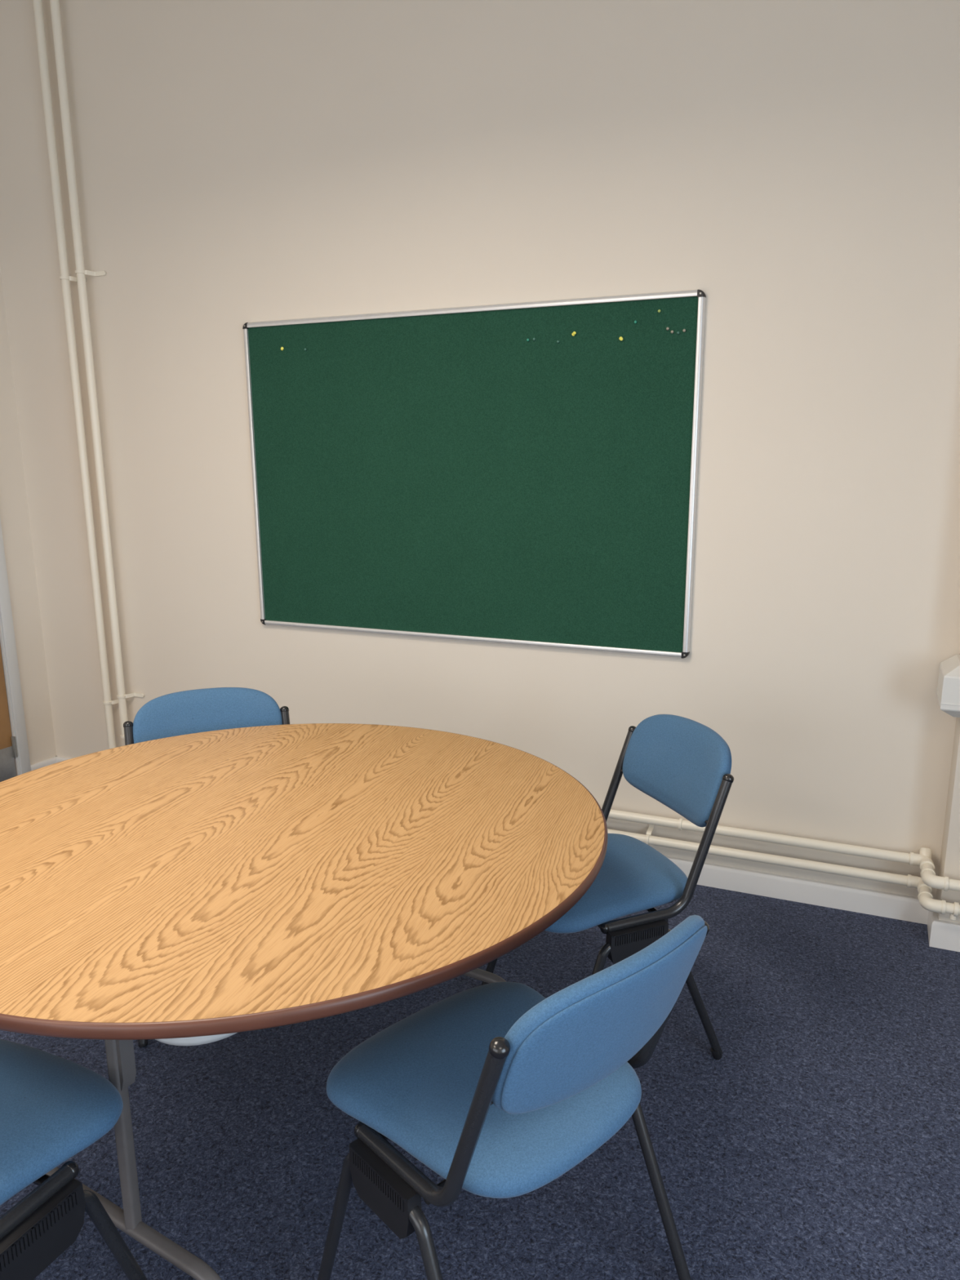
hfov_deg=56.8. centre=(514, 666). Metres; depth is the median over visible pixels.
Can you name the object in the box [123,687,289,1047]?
chair
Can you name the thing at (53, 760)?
baseboard
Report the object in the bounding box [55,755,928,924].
baseboard
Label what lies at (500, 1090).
chair
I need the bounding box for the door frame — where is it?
[0,266,56,764]
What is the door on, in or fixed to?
in the door frame
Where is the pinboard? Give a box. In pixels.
[242,289,706,658]
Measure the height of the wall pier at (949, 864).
3.550 m
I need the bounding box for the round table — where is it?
[0,723,608,1279]
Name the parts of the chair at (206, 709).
frame, leg, backrest, frame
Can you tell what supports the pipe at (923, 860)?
attached to the wall
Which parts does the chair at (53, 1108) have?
frame, spacer panel, seat, leg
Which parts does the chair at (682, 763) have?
leg, leg, seat, frame, spacer panel, frame, backrest, leg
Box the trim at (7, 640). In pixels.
[0,518,31,775]
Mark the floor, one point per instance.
(822, 1142)
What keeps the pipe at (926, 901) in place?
attached to the wall
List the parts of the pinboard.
frame rail, frame rail, frame rail, frame rail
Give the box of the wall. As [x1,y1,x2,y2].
[0,0,959,899]
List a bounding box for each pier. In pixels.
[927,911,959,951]
[935,717,959,923]
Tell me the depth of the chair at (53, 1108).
1.36 m
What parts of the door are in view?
kick plate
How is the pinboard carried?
attached to the wall
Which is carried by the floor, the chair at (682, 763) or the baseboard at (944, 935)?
the chair at (682, 763)
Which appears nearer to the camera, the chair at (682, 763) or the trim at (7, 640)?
the chair at (682, 763)
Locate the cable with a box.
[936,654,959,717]
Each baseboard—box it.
[30,756,56,770]
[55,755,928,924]
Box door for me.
[0,645,17,782]
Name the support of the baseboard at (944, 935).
attached to the wall pier at (949, 864)
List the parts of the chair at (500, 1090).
leg, spacer panel, leg, frame, seat, backrest, frame, leg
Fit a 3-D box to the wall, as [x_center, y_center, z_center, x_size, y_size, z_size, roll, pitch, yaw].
[0.303,-0.992,3.046,5.900,3.550,0.100,5,13,22]
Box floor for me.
[0,884,959,1279]
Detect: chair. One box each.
[0,1039,147,1279]
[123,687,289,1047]
[317,915,709,1279]
[481,714,733,1059]
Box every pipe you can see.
[32,0,959,920]
[49,0,959,891]
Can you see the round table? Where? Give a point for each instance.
(199, 888)

